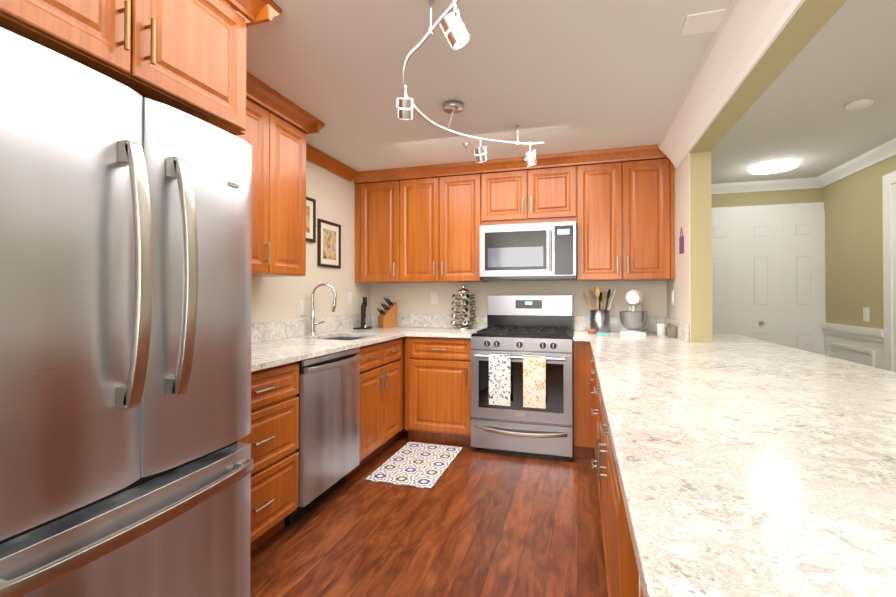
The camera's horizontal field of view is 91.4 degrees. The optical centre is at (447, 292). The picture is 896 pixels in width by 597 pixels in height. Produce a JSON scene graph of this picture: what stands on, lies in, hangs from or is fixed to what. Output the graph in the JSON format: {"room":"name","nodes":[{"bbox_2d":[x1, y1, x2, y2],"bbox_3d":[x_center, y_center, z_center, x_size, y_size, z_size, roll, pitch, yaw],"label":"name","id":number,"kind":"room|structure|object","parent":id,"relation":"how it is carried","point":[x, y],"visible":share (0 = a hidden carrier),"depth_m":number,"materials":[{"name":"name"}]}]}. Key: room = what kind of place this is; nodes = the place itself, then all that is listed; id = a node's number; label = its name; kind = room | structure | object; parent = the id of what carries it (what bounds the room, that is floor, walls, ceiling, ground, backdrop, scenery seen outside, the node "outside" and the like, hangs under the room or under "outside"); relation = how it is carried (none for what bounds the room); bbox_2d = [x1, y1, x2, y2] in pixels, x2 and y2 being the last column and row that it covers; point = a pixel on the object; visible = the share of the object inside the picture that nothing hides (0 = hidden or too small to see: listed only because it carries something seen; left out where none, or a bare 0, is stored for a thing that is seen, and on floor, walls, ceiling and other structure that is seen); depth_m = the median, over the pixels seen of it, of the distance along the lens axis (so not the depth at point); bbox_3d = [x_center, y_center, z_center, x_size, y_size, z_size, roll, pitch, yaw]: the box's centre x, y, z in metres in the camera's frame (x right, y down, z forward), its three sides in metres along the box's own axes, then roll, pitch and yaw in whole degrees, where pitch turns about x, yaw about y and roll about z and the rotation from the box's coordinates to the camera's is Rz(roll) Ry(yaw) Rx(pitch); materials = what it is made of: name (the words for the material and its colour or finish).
{"room":"kitchen","nodes":[
{"label":"kitchen","id":0,"kind":"room"},
{"bbox_2d":[251,160,369,322],"bbox_3d":[-1.593,0.053,1.866,0.100,2.343,5.500,0,-1,17],"label":"wall","id":1,"kind":"structure","parent":0,"point":[273,299],"depth_m":3.56,"materials":[{"name":"beige paint"}]},
{"bbox_2d":[0,0,281,135],"bbox_3d":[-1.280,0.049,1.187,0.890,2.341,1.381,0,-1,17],"label":"upper cabinet","id":2,"kind":"object","parent":1,"relation":"attached to","point":[187,56],"visible":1,"depth_m":1.33,"materials":[{"name":"brown wood"}]},
{"bbox_2d":[236,91,271,274],"bbox_3d":[-1.220,-0.568,2.361,0.330,0.921,0.348,0,-1,17],"label":"upper cabinet","id":3,"kind":"object","parent":1,"relation":"attached to","point":[258,134],"depth_m":2.42,"materials":[{"name":"brown wood"}]},
{"bbox_2d":[252,111,311,276],"bbox_3d":[-1.119,-0.566,2.695,0.330,0.921,0.350,0,-1,17],"label":"upper cabinet","id":4,"kind":"object","parent":1,"relation":"attached to","point":[283,151],"depth_m":2.65,"materials":[{"name":"brown wood"}]},
{"bbox_2d":[300,300,305,315],"bbox_3d":[-1.097,0.117,3.314,0.009,0.115,0.075,0,-1,17],"label":"electrical outlet","id":5,"kind":"object","parent":1,"relation":"attached to","point":[302,307],"visible":1,"depth_m":3.30,"materials":[{"name":"white plastic"}]},
{"bbox_2d":[306,196,315,242],"bbox_3d":[-1.098,-0.563,3.300,0.018,0.340,0.320,0,-1,17],"label":"picture frame","id":6,"kind":"object","parent":1,"relation":"attached to","point":[310,219],"visible":0.35,"depth_m":3.40,"materials":[{"name":"black"}]},
{"bbox_2d":[317,219,340,268],"bbox_3d":[-0.990,-0.400,3.657,0.018,0.380,0.330,0,-1,17],"label":"picture frame","id":7,"kind":"object","parent":1,"relation":"attached to","point":[328,244],"visible":0.98,"depth_m":3.64,"materials":[{"name":"black"}]},
{"bbox_2d":[347,292,351,304],"bbox_3d":[-0.895,0.053,3.985,0.009,0.115,0.075,0,-1,17],"label":"electrical outlet","id":8,"kind":"object","parent":1,"relation":"attached to","point":[349,298],"visible":1,"depth_m":3.97,"materials":[{"name":"white plastic"}]},
{"bbox_2d":[250,431,607,596],"bbox_3d":[0.653,1.254,1.752,4.460,0.060,6.600,0,-1,17],"label":"floor","id":9,"kind":"structure","parent":0,"point":[473,522],"depth_m":2.19,"materials":[{"name":"brown wood"}]},
{"bbox_2d":[0,27,253,596],"bbox_3d":[-1.187,0.328,1.315,0.915,1.785,0.843,0,-1,17],"label":"refrigerator","id":10,"kind":"object","parent":9,"relation":"on","point":[126,464],"visible":1,"depth_m":1.12,"materials":[{"name":"silver metal"}]},
{"bbox_2d":[238,362,298,553],"bbox_3d":[-1.151,0.787,2.076,0.620,0.880,0.588,0,-1,17],"label":"base cabinet","id":11,"kind":"object","parent":9,"relation":"on","point":[272,438],"depth_m":2.09,"materials":[{"name":"brown wood"}]},
{"bbox_2d":[251,314,486,371],"bbox_3d":[-0.584,0.367,2.961,1.196,0.335,2.614,0,-1,17],"label":"countertop","id":12,"kind":"structure","parent":11,"relation":"on","point":[275,343],"depth_m":3.26,"materials":[{"name":"stone"}]},
{"bbox_2d":[308,283,336,335],"bbox_3d":[-0.951,0.129,3.329,0.198,0.396,0.132,0,-1,17],"label":"faucet","id":13,"kind":"object","parent":12,"relation":"on","point":[313,323],"visible":1,"depth_m":3.31,"materials":[{"name":"silver metal"}]},
{"bbox_2d":[353,297,371,328],"bbox_3d":[-0.781,0.188,4.017,0.110,0.290,0.160,0,-1,17],"label":"paper towel holder","id":14,"kind":"object","parent":12,"relation":"on","point":[363,315],"visible":1,"depth_m":4.02,"materials":[{"name":"black plastic"}]},
{"bbox_2d":[376,297,396,327],"bbox_3d":[-0.592,0.187,4.172,0.181,0.294,0.110,0,-1,-38],"label":"knife block","id":15,"kind":"object","parent":12,"relation":"on","point":[387,317],"visible":1,"depth_m":4.15,"materials":[{"name":"brown wood"}]},
{"bbox_2d":[451,285,475,329],"bbox_3d":[0.139,0.133,3.933,0.222,0.398,0.222,0,-1,17],"label":"spice rack","id":16,"kind":"object","parent":12,"relation":"on","point":[463,297],"visible":1,"depth_m":3.90,"materials":[{"name":"silver metal"}]},
{"bbox_2d":[284,348,360,525],"bbox_3d":[-0.931,0.793,2.635,0.659,0.876,0.602,0,-1,17],"label":"dishwasher","id":17,"kind":"object","parent":9,"relation":"on","point":[328,396],"visible":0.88,"depth_m":2.48,"materials":[{"name":"silver metal"}]},
{"bbox_2d":[357,337,407,444],"bbox_3d":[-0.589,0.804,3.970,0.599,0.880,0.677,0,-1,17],"label":"base cabinet","id":18,"kind":"object","parent":9,"relation":"on","point":[382,364],"depth_m":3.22,"materials":[{"name":"brown wood"}]},
{"bbox_2d":[365,442,462,488],"bbox_3d":[-0.213,1.231,3.173,0.460,0.008,0.780,0,-1,17],"label":"kitchen rug","id":19,"kind":"object","parent":9,"relation":"on","point":[419,465],"visible":1,"depth_m":3.10,"materials":[{"name":"white fabric"}]},
{"bbox_2d":[405,336,471,445],"bbox_3d":[0.002,0.802,3.821,0.574,0.880,0.620,0,-1,17],"label":"base cabinet","id":20,"kind":"object","parent":9,"relation":"on","point":[437,389],"depth_m":3.53,"materials":[{"name":"brown wood"}]},
{"bbox_2d":[471,295,573,458],"bbox_3d":[0.622,0.632,3.552,0.756,1.215,0.731,0,-1,17],"label":"range","id":21,"kind":"object","parent":9,"relation":"on","point":[522,393],"visible":1,"depth_m":3.28,"materials":[{"name":"silver metal"}]},
{"bbox_2d":[593,359,596,471],"bbox_3d":[1.130,0.790,2.390,0.588,0.880,0.450,0,-1,17],"label":"base cabinet","id":22,"kind":"object","parent":9,"relation":"on","point":[594,370],"depth_m":2.76,"materials":[{"name":"brown wood"}]},
{"bbox_2d":[597,378,643,596],"bbox_3d":[0.888,0.783,1.591,0.588,0.880,1.220,0,-1,17],"label":"base cabinet","id":23,"kind":"object","parent":9,"relation":"on","point":[622,575],"depth_m":1.35,"materials":[{"name":"brown wood"}]},
{"bbox_2d":[573,316,895,596],"bbox_3d":[1.028,0.264,1.437,1.235,0.155,4.599,0,-1,17],"label":"countertop","id":24,"kind":"structure","parent":23,"relation":"on","point":[746,466],"depth_m":0.79,"materials":[{"name":"stone"}]},
{"bbox_2d":[587,329,595,333],"bbox_3d":[1.142,0.312,3.482,0.066,0.032,0.066,0,-1,17],"label":"bowl","id":25,"kind":"object","parent":24,"relation":"on","point":[591,331],"visible":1,"depth_m":3.46,"materials":[{"name":"brown ceramic"}]},
{"bbox_2d":[583,286,615,332],"bbox_3d":[1.249,0.140,3.600,0.257,0.379,0.153,0,-1,17],"label":"utensil crock","id":26,"kind":"object","parent":24,"relation":"on","point":[599,321],"visible":0.98,"depth_m":3.55,"materials":[{"name":"silver metal"}]},
{"bbox_2d":[620,290,647,335],"bbox_3d":[1.460,0.154,3.429,0.229,0.348,0.341,0,-1,17],"label":"stand mixer","id":27,"kind":"object","parent":24,"relation":"on","point":[633,319],"visible":1,"depth_m":3.30,"materials":[{"name":"white plastic"}]},
{"bbox_2d":[657,324,665,335],"bbox_3d":[1.606,0.282,3.289,0.064,0.090,0.062,0,-1,17],"label":"jar","id":28,"kind":"object","parent":24,"relation":"on","point":[661,329],"depth_m":3.27,"materials":[{"name":"white ceramic"}]},
{"bbox_2d":[668,323,675,337],"bbox_3d":[1.614,0.275,3.151,0.045,0.100,0.060,0,-1,17],"label":"jar","id":29,"kind":"object","parent":24,"relation":"on","point":[671,328],"depth_m":3.13,"materials":[{"name":"beige plastic"}]},
{"bbox_2d":[370,228,666,329],"bbox_3d":[0.591,0.072,4.027,2.830,2.343,0.100,0,-1,17],"label":"wall","id":30,"kind":"structure","parent":0,"point":[411,298],"depth_m":3.96,"materials":[{"name":"beige paint"}]},
{"bbox_2d":[353,176,400,282],"bbox_3d":[-0.610,-0.553,4.170,0.448,0.921,0.331,0,-1,17],"label":"upper cabinet","id":31,"kind":"object","parent":30,"relation":"attached to","point":[377,204],"depth_m":4.01,"materials":[{"name":"brown wood"}]},
{"bbox_2d":[431,292,437,303],"bbox_3d":[-0.129,0.055,4.187,0.075,0.115,0.009,0,-1,17],"label":"electrical outlet","id":32,"kind":"object","parent":30,"relation":"attached to","point":[434,297],"visible":1,"depth_m":4.18,"materials":[{"name":"white plastic"}]},
{"bbox_2d":[401,172,484,282],"bbox_3d":[-0.034,-0.554,3.996,0.755,0.921,0.331,0,-1,17],"label":"upper cabinet","id":33,"kind":"object","parent":30,"relation":"attached to","point":[439,214],"depth_m":3.83,"materials":[{"name":"brown wood"}]},
{"bbox_2d":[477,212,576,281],"bbox_3d":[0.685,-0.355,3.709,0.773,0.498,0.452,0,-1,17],"label":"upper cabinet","id":34,"kind":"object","parent":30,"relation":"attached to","point":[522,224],"depth_m":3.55,"materials":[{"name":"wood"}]},
{"bbox_2d":[480,221,576,280],"bbox_3d":[0.685,-0.331,3.709,0.773,0.450,0.452,0,-1,17],"label":"microwave","id":35,"kind":"object","parent":34,"relation":"in","point":[526,251],"depth_m":3.53,"materials":[{"name":"silver metal"}]},
{"bbox_2d":[481,164,576,215],"bbox_3d":[0.703,-0.810,3.775,0.785,0.413,0.331,0,-1,17],"label":"upper cabinet","id":36,"kind":"object","parent":30,"relation":"attached to","point":[524,192],"depth_m":3.61,"materials":[{"name":"brown wood"}]},
{"bbox_2d":[577,156,674,280],"bbox_3d":[1.417,-0.558,3.557,0.708,0.921,0.331,0,-1,17],"label":"upper cabinet","id":37,"kind":"object","parent":30,"relation":"attached to","point":[626,228],"depth_m":3.40,"materials":[{"name":"brown wood"}]},
{"bbox_2d":[223,0,895,183],"bbox_3d":[0.653,-1.159,1.772,4.460,0.080,6.600,0,-1,17],"label":"ceiling","id":38,"kind":"structure","parent":0,"point":[560,76],"depth_m":2.30,"materials":[{"name":"white paint"}]},
{"bbox_2d":[462,142,469,148],"bbox_3d":[0.137,-1.088,3.244,0.060,0.034,0.058,0,-1,17],"label":"sprinkler","id":39,"kind":"object","parent":38,"relation":"attached to","point":[466,144],"visible":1,"depth_m":3.23,"materials":[{"name":"silver metal"}]},
{"bbox_2d":[396,0,543,166],"bbox_3d":[0.158,-0.979,1.950,0.896,0.274,2.159,0,-1,17],"label":"track light","id":40,"kind":"object","parent":38,"relation":"attached to","point":[452,26],"visible":1,"depth_m":2.11,"materials":[{"name":"silver metal"}]},
{"bbox_2d":[679,9,726,35],"bbox_3d":[1.108,-1.114,1.791,0.260,0.007,0.140,0,-1,17],"label":"ceiling vent","id":41,"kind":"object","parent":38,"relation":"in","point":[704,22],"visible":0.64,"depth_m":1.80,"materials":[{"name":"white plastic"}]},
{"bbox_2d":[749,160,798,173],"bbox_3d":[2.820,-1.086,3.791,0.344,0.030,0.344,0,-1,17],"label":"recessed light","id":42,"kind":"object","parent":38,"relation":"in","point":[776,166],"visible":1,"depth_m":3.75,"materials":[{"name":"white glass"}]},
{"bbox_2d":[845,98,873,110],"bbox_3d":[2.405,-1.096,2.559,0.124,0.030,0.124,0,-1,17],"label":"smoke detector","id":43,"kind":"object","parent":38,"relation":"attached to","point":[859,104],"visible":1,"depth_m":2.53,"materials":[{"name":"white plastic"}]},
{"bbox_2d":[667,151,711,342],"bbox_3d":[1.755,0.162,3.214,0.130,2.150,0.779,0,-1,17],"label":"wall","id":44,"kind":"structure","parent":0,"point":[690,284],"depth_m":2.86,"materials":[{"name":"beige paint"}]},
{"bbox_2d":[671,290,673,304],"bbox_3d":[1.728,0.038,3.370,0.009,0.115,0.075,0,-1,17],"label":"electrical outlet","id":45,"kind":"object","parent":44,"relation":"attached to","point":[672,297],"visible":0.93,"depth_m":3.35,"materials":[{"name":"white plastic"}]},
{"bbox_2d":[679,227,683,253],"bbox_3d":[1.633,-0.365,3.058,0.008,0.181,0.100,0,-1,17],"label":"sign","id":46,"kind":"object","parent":44,"relation":"attached to","point":[681,244],"visible":0.98,"depth_m":3.04,"materials":[{"name":"purple"}]},
{"bbox_2d":[658,0,804,168],"bbox_3d":[0.917,-1.027,0.902,0.130,0.197,4.870,0,-1,17],"label":"ceiling beam","id":47,"kind":"structure","parent":44,"relation":"attached to","point":[745,35],"depth_m":1.94,"materials":[{"name":"white paint"}]},
{"bbox_2d":[674,0,846,171],"bbox_3d":[1.102,-1.028,1.061,0.130,0.192,5.298,0,-1,17],"label":"header beam","id":48,"kind":"structure","parent":0,"point":[809,20],"depth_m":1.77,"materials":[{"name":"beige"}]},
{"bbox_2d":[712,188,821,207],"bbox_3d":[2.994,0.076,4.444,1.530,2.343,0.110,0,-1,17],"label":"wall","id":49,"kind":"structure","parent":0,"point":[812,195],"depth_m":4.34,"materials":[{"name":"green"}]},
{"bbox_2d":[711,177,813,193],"bbox_3d":[2.875,-1.050,4.392,1.319,0.090,0.075,0,-1,17],"label":"crown molding","id":50,"kind":"structure","parent":49,"relation":"attached to","point":[797,183],"depth_m":4.32,"materials":[{"name":"white wood"}]},
{"bbox_2d":[712,202,823,214],"bbox_3d":[2.926,0.192,4.391,1.409,2.110,0.027,0,-1,17],"label":"trim","id":51,"kind":"structure","parent":49,"relation":"attached to","point":[769,208],"depth_m":4.32,"materials":[{"name":"white wood"}]},
{"bbox_2d":[712,210,825,354],"bbox_3d":[2.921,0.224,4.365,1.411,2.020,0.062,0,-1,17],"label":"closet doors","id":52,"kind":"structure","parent":49,"relation":"in","point":[768,277],"depth_m":4.29,"materials":[{"name":"white wood"}]},
{"bbox_2d":[822,155,895,328],"bbox_3d":[2.733,0.047,1.128,0.110,2.343,6.390,0,-1,17],"label":"wall","id":53,"kind":"structure","parent":0,"point":[853,206],"depth_m":3.71,"materials":[{"name":"green"}]},
{"bbox_2d":[821,323,883,369],"bbox_3d":[2.662,0.741,1.148,0.039,0.955,6.378,0,-1,17],"label":"trim","id":54,"kind":"structure","parent":53,"relation":"attached to","point":[860,345],"depth_m":3.67,"materials":[{"name":"white wood"}]},
{"bbox_2d":[810,138,895,188],"bbox_3d":[2.645,-1.078,1.169,0.075,0.090,6.379,0,-1,17],"label":"crown molding","id":55,"kind":"structure","parent":53,"relation":"attached to","point":[886,150],"depth_m":3.60,"materials":[{"name":"white wood"}]},
{"bbox_2d":[863,307,869,321],"bbox_3d":[3.406,0.179,3.562,0.009,0.115,0.075,0,-1,17],"label":"light switch","id":56,"kind":"object","parent":53,"relation":"attached to","point":[866,314],"visible":1,"depth_m":3.55,"materials":[{"name":"white plastic"}]},
{"bbox_2d":[882,171,895,371],"bbox_3d":[3.183,0.171,2.856,0.027,2.125,0.970,0,-1,17],"label":"door frame","id":57,"kind":"structure","parent":53,"relation":"attached to","point":[889,239],"depth_m":3.26,"materials":[{"name":"white wood"}]}
]}

